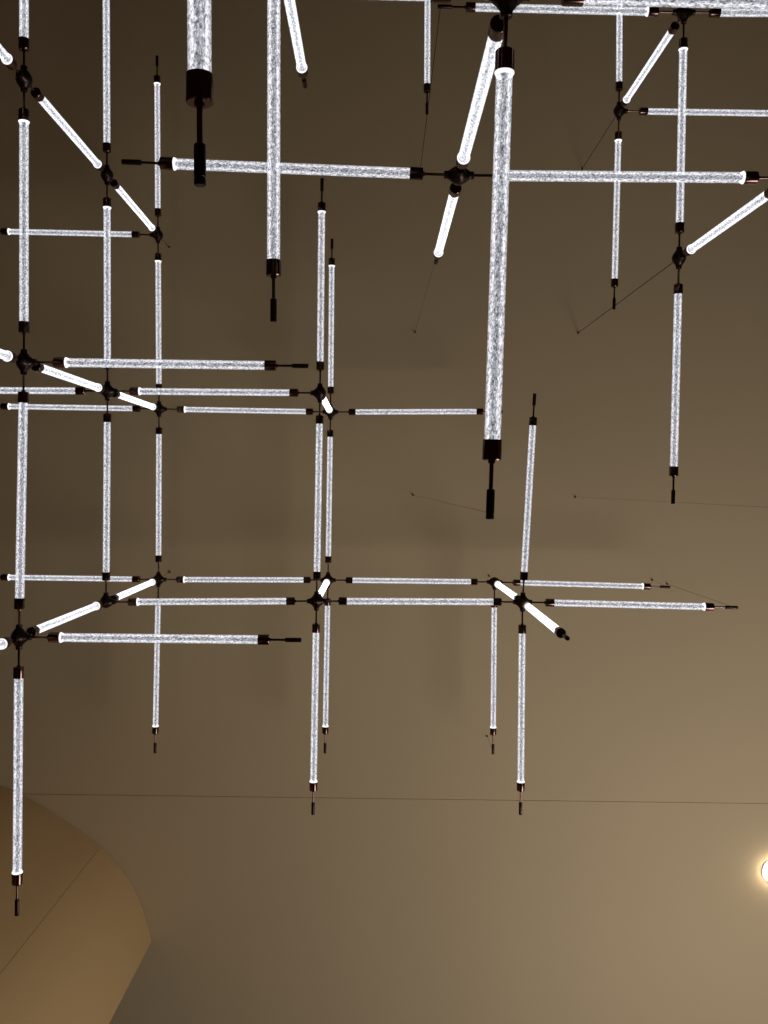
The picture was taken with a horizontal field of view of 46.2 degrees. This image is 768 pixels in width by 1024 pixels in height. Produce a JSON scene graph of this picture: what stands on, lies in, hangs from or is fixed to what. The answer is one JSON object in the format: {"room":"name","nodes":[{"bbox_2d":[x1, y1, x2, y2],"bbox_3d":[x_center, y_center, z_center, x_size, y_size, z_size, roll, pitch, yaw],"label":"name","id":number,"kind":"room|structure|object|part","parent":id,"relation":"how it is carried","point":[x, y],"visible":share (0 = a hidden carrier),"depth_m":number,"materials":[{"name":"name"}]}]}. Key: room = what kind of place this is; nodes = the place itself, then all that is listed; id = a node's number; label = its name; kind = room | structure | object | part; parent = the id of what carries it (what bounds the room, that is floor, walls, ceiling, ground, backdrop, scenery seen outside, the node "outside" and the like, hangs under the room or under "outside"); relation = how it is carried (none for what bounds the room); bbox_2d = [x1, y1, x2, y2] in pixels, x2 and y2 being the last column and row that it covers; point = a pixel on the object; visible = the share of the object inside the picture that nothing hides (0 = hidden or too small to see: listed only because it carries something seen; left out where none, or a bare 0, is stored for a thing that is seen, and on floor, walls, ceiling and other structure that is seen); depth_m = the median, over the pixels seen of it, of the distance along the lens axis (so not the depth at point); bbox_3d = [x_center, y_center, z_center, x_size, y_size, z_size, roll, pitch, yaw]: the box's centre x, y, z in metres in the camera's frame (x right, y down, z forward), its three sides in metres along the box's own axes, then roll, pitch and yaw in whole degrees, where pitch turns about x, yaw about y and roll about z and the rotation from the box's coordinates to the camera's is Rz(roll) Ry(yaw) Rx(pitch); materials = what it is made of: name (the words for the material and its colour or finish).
{"room":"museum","nodes":[
{"label":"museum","id":0,"kind":"room"},
{"bbox_2d":[0,785,151,1023],"bbox_3d":[-1.921,1.194,0.940,2.288,4.922,0.510,18,-89,-1],"label":"wall","id":1,"kind":"structure","parent":0,"point":[79,937],"depth_m":2.96,"materials":[{"name":"paint"}]},
{"bbox_2d":[0,0,767,1023],"bbox_3d":[-0.004,-0.087,3.417,10.000,0.080,12.133,0,-89,0],"label":"ceiling","id":2,"kind":"structure","parent":0,"point":[628,886],"depth_m":3.38,"materials":[{"name":"beige paint"}]},
{"bbox_2d":[0,0,737,915],"bbox_3d":[-0.468,-0.015,2.048,1.732,2.660,2.622,-45,-89,1],"label":"chandelier","id":3,"kind":"object","parent":2,"relation":"hanging from","point":[199,82],"visible":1,"depth_m":2.52,"materials":[{"name":"grey glass"}]},
{"bbox_3d":[-0.793,0.571,1.952,0.006,0.005,0.430,2,-88,26],"label":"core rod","id":4,"kind":"part","parent":3,"relation":"part of","materials":[{"name":"white glass"}]},
{"bbox_3d":[-0.788,0.310,1.945,0.005,0.005,0.044,2,-88,26],"label":"connecting rod","id":5,"kind":"part","parent":3,"relation":"part of","materials":[{"name":"black metal"}]},
{"bbox_3d":[-0.786,0.233,1.943,0.005,0.005,0.044,1,-88,-36],"label":"connecting rod","id":6,"kind":"part","parent":3,"relation":"part of","materials":[{"name":"black metal"}]},
{"bbox_3d":[-0.779,-0.024,1.937,0.006,0.006,0.424,1,-88,-36],"label":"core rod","id":7,"kind":"part","parent":3,"relation":"part of","materials":[{"name":"white glass"}]},
{"bbox_3d":[-0.772,-0.282,1.930,0.005,0.005,0.044,1,-88,-36],"label":"connecting rod","id":8,"kind":"part","parent":3,"relation":"part of","materials":[{"name":"brown metal"}]},
{"bbox_3d":[-0.768,-0.619,1.921,0.006,0.006,0.429,0,-88,-36],"label":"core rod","id":9,"kind":"part","parent":3,"relation":"part of","materials":[{"name":"white glass"}]},
{"bbox_3d":[-0.765,-0.880,1.915,0.005,0.005,0.044,0,-88,-36],"label":"connecting rod","id":10,"kind":"part","parent":3,"relation":"part of","materials":[{"name":"black metal"}]},
{"bbox_3d":[-0.762,-1.213,1.906,0.005,0.006,0.423,1,-88,27],"label":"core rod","id":11,"kind":"part","parent":3,"relation":"part of","materials":[{"name":"grey"}]},
{"bbox_3d":[-1.074,-0.341,2.528,0.425,0.006,0.006,0,-80,0],"label":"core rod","id":12,"kind":"part","parent":3,"relation":"part of","materials":[{"name":"white glass"}]},
{"bbox_3d":[-0.747,0.270,1.944,0.044,0.005,0.005,1,-47,0],"label":"connecting rod","id":13,"kind":"part","parent":3,"relation":"part of","materials":[{"name":"brown metal"}]},
{"bbox_3d":[-0.730,-0.321,1.929,0.044,0.005,0.005,1,-76,0],"label":"connecting rod","id":14,"kind":"part","parent":3,"relation":"part of","materials":[{"name":"black metal"}]},
{"bbox_3d":[-0.786,0.262,2.245,0.005,0.430,0.006,8,-88,0],"label":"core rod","id":15,"kind":"part","parent":3,"relation":"part of","materials":[{"name":"grey glass"}]},
{"bbox_3d":[-1.093,0.231,3.143,0.438,0.006,0.006,1,-105,0],"label":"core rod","id":16,"kind":"part","parent":3,"relation":"part of","materials":[{"name":"white glass"}]},
{"bbox_3d":[-1.087,-0.363,3.128,0.437,0.006,0.005,1,-72,0],"label":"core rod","id":17,"kind":"part","parent":3,"relation":"part of","materials":[{"name":"white glass"}]},
{"bbox_3d":[-1.084,-0.964,3.113,0.432,0.006,0.006,1,-62,0],"label":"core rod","id":18,"kind":"part","parent":3,"relation":"part of","materials":[{"name":"white glass"}]},
{"bbox_3d":[-0.769,-0.930,2.215,0.006,0.430,0.005,-35,-88,0],"label":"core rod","id":19,"kind":"part","parent":3,"relation":"part of","materials":[{"name":"grey glass"}]},
{"bbox_3d":[-0.773,-0.330,2.230,0.005,0.430,0.006,37,-89,-1],"label":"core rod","id":20,"kind":"part","parent":3,"relation":"part of","materials":[{"name":"white glass"}]},
{"bbox_3d":[-0.780,-0.041,2.536,0.006,0.005,0.426,0,-88,-37],"label":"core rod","id":21,"kind":"part","parent":3,"relation":"part of","materials":[{"name":"white glass"}]},
{"bbox_3d":[-0.772,-1.234,2.506,0.006,0.006,0.420,1,-88,19],"label":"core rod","id":22,"kind":"part","parent":3,"relation":"part of","materials":[{"name":"white glass"}]},
{"bbox_3d":[-0.774,-0.638,2.521,0.006,0.005,0.431,1,-88,28],"label":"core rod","id":23,"kind":"part","parent":3,"relation":"part of","materials":[{"name":"white glass"}]},
{"bbox_3d":[-0.786,0.245,2.845,0.005,0.430,0.005,-3,-88,0],"label":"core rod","id":24,"kind":"part","parent":3,"relation":"part of","materials":[{"name":"white glass"}]},
{"bbox_3d":[-0.777,-0.949,2.815,0.006,0.430,0.006,-27,-88,0],"label":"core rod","id":25,"kind":"part","parent":3,"relation":"part of","materials":[{"name":"white glass"}]},
{"bbox_3d":[-0.779,-0.349,2.830,0.005,0.430,0.006,-15,-88,0],"label":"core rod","id":26,"kind":"part","parent":3,"relation":"part of","materials":[{"name":"grey glass"}]},
{"bbox_3d":[-0.795,0.538,3.151,0.006,0.006,0.432,1,-88,-18],"label":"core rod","id":27,"kind":"part","parent":3,"relation":"part of","materials":[{"name":"white glass"}]},
{"bbox_3d":[-0.781,-1.260,3.105,0.006,0.006,0.433,-1,-88,-23],"label":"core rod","id":28,"kind":"part","parent":3,"relation":"part of","materials":[{"name":"white glass"}]},
{"bbox_3d":[-0.781,-0.656,3.121,0.006,0.005,0.430,1,-88,31],"label":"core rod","id":29,"kind":"part","parent":3,"relation":"part of","materials":[{"name":"white glass"}]},
{"bbox_3d":[-0.784,-0.060,3.136,0.006,0.006,0.425,1,-88,18],"label":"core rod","id":30,"kind":"part","parent":3,"relation":"part of","materials":[{"name":"white glass"}]},
{"bbox_3d":[-0.485,0.273,1.944,0.432,0.005,0.005,1,-47,0],"label":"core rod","id":31,"kind":"part","parent":3,"relation":"part of","materials":[{"name":"white glass"}]},
{"bbox_3d":[-0.469,-0.317,1.929,0.431,0.005,0.006,1,-76,0],"label":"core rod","id":32,"kind":"part","parent":3,"relation":"part of","materials":[{"name":"white glass"}]},
{"bbox_3d":[-0.149,-0.556,0.723,0.006,0.006,0.410,1,-88,44],"label":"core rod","id":33,"kind":"part","parent":3,"relation":"part of","materials":[{"name":"white glass"}]},
{"bbox_3d":[-0.149,-0.312,0.730,0.005,0.005,0.035,2,-88,44],"label":"connecting rod","id":34,"kind":"part","parent":3,"relation":"part of","materials":[{"name":"black metal"}]},
{"bbox_3d":[-0.486,0.253,2.544,0.426,0.006,0.005,0,-49,0],"label":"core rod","id":35,"kind":"part","parent":3,"relation":"part of","materials":[{"name":"white glass"}]},
{"bbox_3d":[-0.476,-0.337,2.529,0.428,0.006,0.006,1,-72,0],"label":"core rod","id":36,"kind":"part","parent":3,"relation":"part of","materials":[{"name":"white glass"}]},
{"bbox_3d":[-0.490,0.236,3.144,0.424,0.006,0.006,0,-62,0],"label":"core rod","id":37,"kind":"part","parent":3,"relation":"part of","materials":[{"name":"white glass"}]},
{"bbox_3d":[-0.482,-0.352,3.129,0.427,0.006,0.005,1,-91,0],"label":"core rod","id":38,"kind":"part","parent":3,"relation":"part of","materials":[{"name":"grey glass"}]},
{"bbox_3d":[-0.163,-0.329,1.329,0.005,0.005,0.036,0,-88,-27],"label":"connecting rod","id":39,"kind":"part","parent":3,"relation":"part of","materials":[{"name":"brown metal"}]},
{"bbox_3d":[-0.162,-0.578,1.323,0.006,0.005,0.418,-1,-88,-27],"label":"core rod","id":40,"kind":"part","parent":3,"relation":"part of","materials":[{"name":"white glass"}]},
{"bbox_3d":[-0.212,-0.313,1.930,0.037,0.005,0.005,1,-76,0],"label":"connecting rod","id":41,"kind":"part","parent":3,"relation":"part of","materials":[{"name":"black metal"}]},
{"bbox_3d":[-0.164,-0.889,1.617,0.006,0.430,0.006,11,-87,-1],"label":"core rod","id":42,"kind":"part","parent":3,"relation":"part of","materials":[{"name":"white glass"}]},
{"bbox_3d":[-0.196,0.553,2.552,0.006,0.005,0.431,2,-88,42],"label":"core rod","id":43,"kind":"part","parent":3,"relation":"part of","materials":[{"name":"grey"}]},
{"bbox_3d":[-0.185,-0.040,2.537,0.005,0.006,0.420,0,-88,-38],"label":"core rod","id":44,"kind":"part","parent":3,"relation":"part of","materials":[{"name":"grey"}]},
{"bbox_3d":[-0.176,-0.630,2.522,0.005,0.006,0.423,0,-88,-14],"label":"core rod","id":45,"kind":"part","parent":3,"relation":"part of","materials":[{"name":"grey glass"}]},
{"bbox_3d":[-0.201,0.539,3.152,0.006,0.005,0.431,1,-89,-7],"label":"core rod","id":46,"kind":"part","parent":3,"relation":"part of","materials":[{"name":"white glass"}]},
{"bbox_3d":[-0.191,-0.053,3.137,0.005,0.006,0.419,1,-89,-7],"label":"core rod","id":47,"kind":"part","parent":3,"relation":"part of","materials":[{"name":"grey glass"}]},
{"bbox_3d":[-0.183,-0.643,3.122,0.006,0.005,0.423,0,-89,-9],"label":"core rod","id":48,"kind":"part","parent":3,"relation":"part of","materials":[{"name":"grey"}]},
{"bbox_3d":[0.097,0.241,3.145,0.417,0.006,0.005,1,-75,0],"label":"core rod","id":49,"kind":"part","parent":3,"relation":"part of","materials":[{"name":"white glass"}]},
{"bbox_3d":[0.111,-0.348,3.130,0.423,0.005,0.006,0,-134,0],"label":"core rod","id":50,"kind":"part","parent":3,"relation":"part of","materials":[{"name":"white glass"}]},
{"bbox_3d":[0.102,0.253,2.545,0.417,0.006,0.005,0,-68,0],"label":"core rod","id":51,"kind":"part","parent":3,"relation":"part of","materials":[{"name":"grey"}]},
{"bbox_3d":[0.384,0.545,3.153,0.006,0.006,0.428,0,-88,-30],"label":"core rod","id":52,"kind":"part","parent":3,"relation":"part of","materials":[{"name":"white glass"}]},
{"bbox_3d":[0.390,0.555,2.553,0.005,0.006,0.429,0,-88,-25],"label":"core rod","id":53,"kind":"part","parent":3,"relation":"part of","materials":[{"name":"grey"}]},
{"bbox_3d":[0.407,-0.037,2.538,0.006,0.006,0.417,2,-88,-24],"label":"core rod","id":54,"kind":"part","parent":3,"relation":"part of","materials":[{"name":"white glass"}]},
{"bbox_3d":[0.393,0.263,2.244,0.006,0.430,0.006,-27,-88,0],"label":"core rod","id":55,"kind":"part","parent":3,"relation":"part of","materials":[{"name":"white glass"}]},
{"bbox_3d":[0.690,0.253,3.146,0.435,0.006,0.006,2,-46,0],"label":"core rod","id":56,"kind":"part","parent":3,"relation":"part of","materials":[{"name":"white glass"}]},
{"bbox_3d":[0.693,0.262,2.546,0.431,0.005,0.006,2,-59,0],"label":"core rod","id":57,"kind":"part","parent":3,"relation":"part of","materials":[{"name":"grey"}]},
{"bbox_2d":[121,0,767,518],"bbox_3d":[0.431,-0.934,2.181,1.368,2.348,1.912,27,-89,-1],"label":"chandelier","id":58,"kind":"object","parent":2,"relation":"hanging from","point":[459,174],"visible":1,"depth_m":1.63,"materials":[{"name":"grey glass"}]},
{"bbox_3d":[-0.425,-0.632,1.633,0.037,0.005,0.005,2,-94,0],"label":"connecting rod","id":59,"kind":"part","parent":58,"relation":"part of","materials":[{"name":"black metal"}]},
{"bbox_3d":[-0.167,-0.623,1.633,0.433,0.006,0.005,2,-94,0],"label":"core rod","id":60,"kind":"part","parent":58,"relation":"part of","materials":[{"name":"grey glass"}]},
{"bbox_3d":[0.136,-1.548,2.810,0.005,0.006,0.428,0,-88,-17],"label":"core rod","id":61,"kind":"part","parent":58,"relation":"part of","materials":[{"name":"grey glass"}]},
{"bbox_3d":[0.096,-0.612,1.634,0.045,0.005,0.005,2,-94,0],"label":"connecting rod","id":62,"kind":"part","parent":58,"relation":"part of","materials":[{"name":"black metal"}]},
{"bbox_3d":[0.132,-0.615,1.935,0.006,0.430,0.005,2,-89,-1],"label":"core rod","id":63,"kind":"part","parent":58,"relation":"part of","materials":[{"name":"grey glass"}]},
{"bbox_3d":[0.139,-0.603,1.335,0.006,0.430,0.005,-20,-88,0],"label":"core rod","id":64,"kind":"part","parent":58,"relation":"part of","materials":[{"name":"white glass"}]},
{"bbox_3d":[0.176,-0.610,1.634,0.045,0.005,0.005,0,-62,0],"label":"connecting rod","id":65,"kind":"part","parent":58,"relation":"part of","materials":[{"name":"black metal"}]},
{"bbox_3d":[0.125,-0.041,1.048,0.005,0.005,0.036,2,-89,3],"label":"connecting rod","id":66,"kind":"part","parent":58,"relation":"part of","materials":[{"name":"brown metal"}]},
{"bbox_3d":[0.132,-0.295,1.042,0.005,0.006,0.427,2,-89,2],"label":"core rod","id":67,"kind":"part","parent":58,"relation":"part of","materials":[{"name":"grey"}]},
{"bbox_3d":[0.140,-0.555,1.035,0.005,0.005,0.044,2,-89,3],"label":"connecting rod","id":68,"kind":"part","parent":58,"relation":"part of","materials":[{"name":"brown metal"}]},
{"bbox_3d":[0.438,-1.237,2.218,0.430,0.006,0.005,1,-69,0],"label":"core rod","id":69,"kind":"part","parent":58,"relation":"part of","materials":[{"name":"white glass"}]},
{"bbox_3d":[0.729,-0.948,2.826,0.005,0.006,0.437,0,-88,-31],"label":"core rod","id":70,"kind":"part","parent":58,"relation":"part of","materials":[{"name":"white glass"}]},
{"bbox_3d":[0.735,-1.553,2.811,0.006,0.005,0.426,0,-88,20],"label":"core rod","id":71,"kind":"part","parent":58,"relation":"part of","materials":[{"name":"white glass"}]},
{"bbox_3d":[0.439,-0.608,1.634,0.432,0.005,0.006,0,-62,0],"label":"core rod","id":72,"kind":"part","parent":58,"relation":"part of","materials":[{"name":"white glass"}]},
{"bbox_3d":[0.737,-1.242,2.520,0.005,0.430,0.006,14,-88,-1],"label":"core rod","id":73,"kind":"part","parent":58,"relation":"part of","materials":[{"name":"grey glass"}]},
{"bbox_3d":[0.727,-0.327,2.242,0.006,0.005,0.432,1,-89,-16],"label":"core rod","id":74,"kind":"part","parent":58,"relation":"part of","materials":[{"name":"grey"}]},
{"bbox_3d":[0.731,-0.590,2.235,0.005,0.005,0.045,1,-88,-16],"label":"connecting rod","id":75,"kind":"part","parent":58,"relation":"part of","materials":[{"name":"brown metal"}]},
{"bbox_3d":[0.735,-0.928,2.227,0.006,0.005,0.431,2,-88,29],"label":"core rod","id":76,"kind":"part","parent":58,"relation":"part of","materials":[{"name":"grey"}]},
{"bbox_3d":[0.738,-1.190,2.220,0.005,0.005,0.044,1,-88,29],"label":"connecting rod","id":77,"kind":"part","parent":58,"relation":"part of","materials":[{"name":"brown metal"}]},
{"bbox_3d":[0.779,-1.230,2.219,0.044,0.005,0.005,0,-55,0],"label":"connecting rod","id":78,"kind":"part","parent":58,"relation":"part of","materials":[{"name":"brown metal"}]},
{"bbox_3d":[1.037,-1.250,2.819,0.431,0.005,0.006,1,-98,0],"label":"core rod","id":79,"kind":"part","parent":58,"relation":"part of","materials":[{"name":"grey"}]},
{"bbox_3d":[0.439,-0.588,1.035,0.424,0.005,0.006,1,-93,0],"label":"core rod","id":80,"kind":"part","parent":58,"relation":"part of","materials":[{"name":"white glass"}]},
{"bbox_3d":[0.735,-0.618,1.936,0.006,0.430,0.005,-13,-88,0],"label":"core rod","id":81,"kind":"part","parent":58,"relation":"part of","materials":[{"name":"white glass"}]},
{"bbox_3d":[1.038,-1.230,2.219,0.428,0.006,0.006,0,-55,0],"label":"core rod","id":82,"kind":"part","parent":58,"relation":"part of","materials":[{"name":"white glass"}]},
{"bbox_2d":[762,861,767,881],"bbox_3d":[1.478,1.361,3.405,0.094,0.022,0.094,0,-89,0],"label":"recessed light","id":83,"kind":"object","parent":2,"relation":"in","point":[765,866],"visible":1,"depth_m":3.41,"materials":[{"name":"white paint"}]}
]}

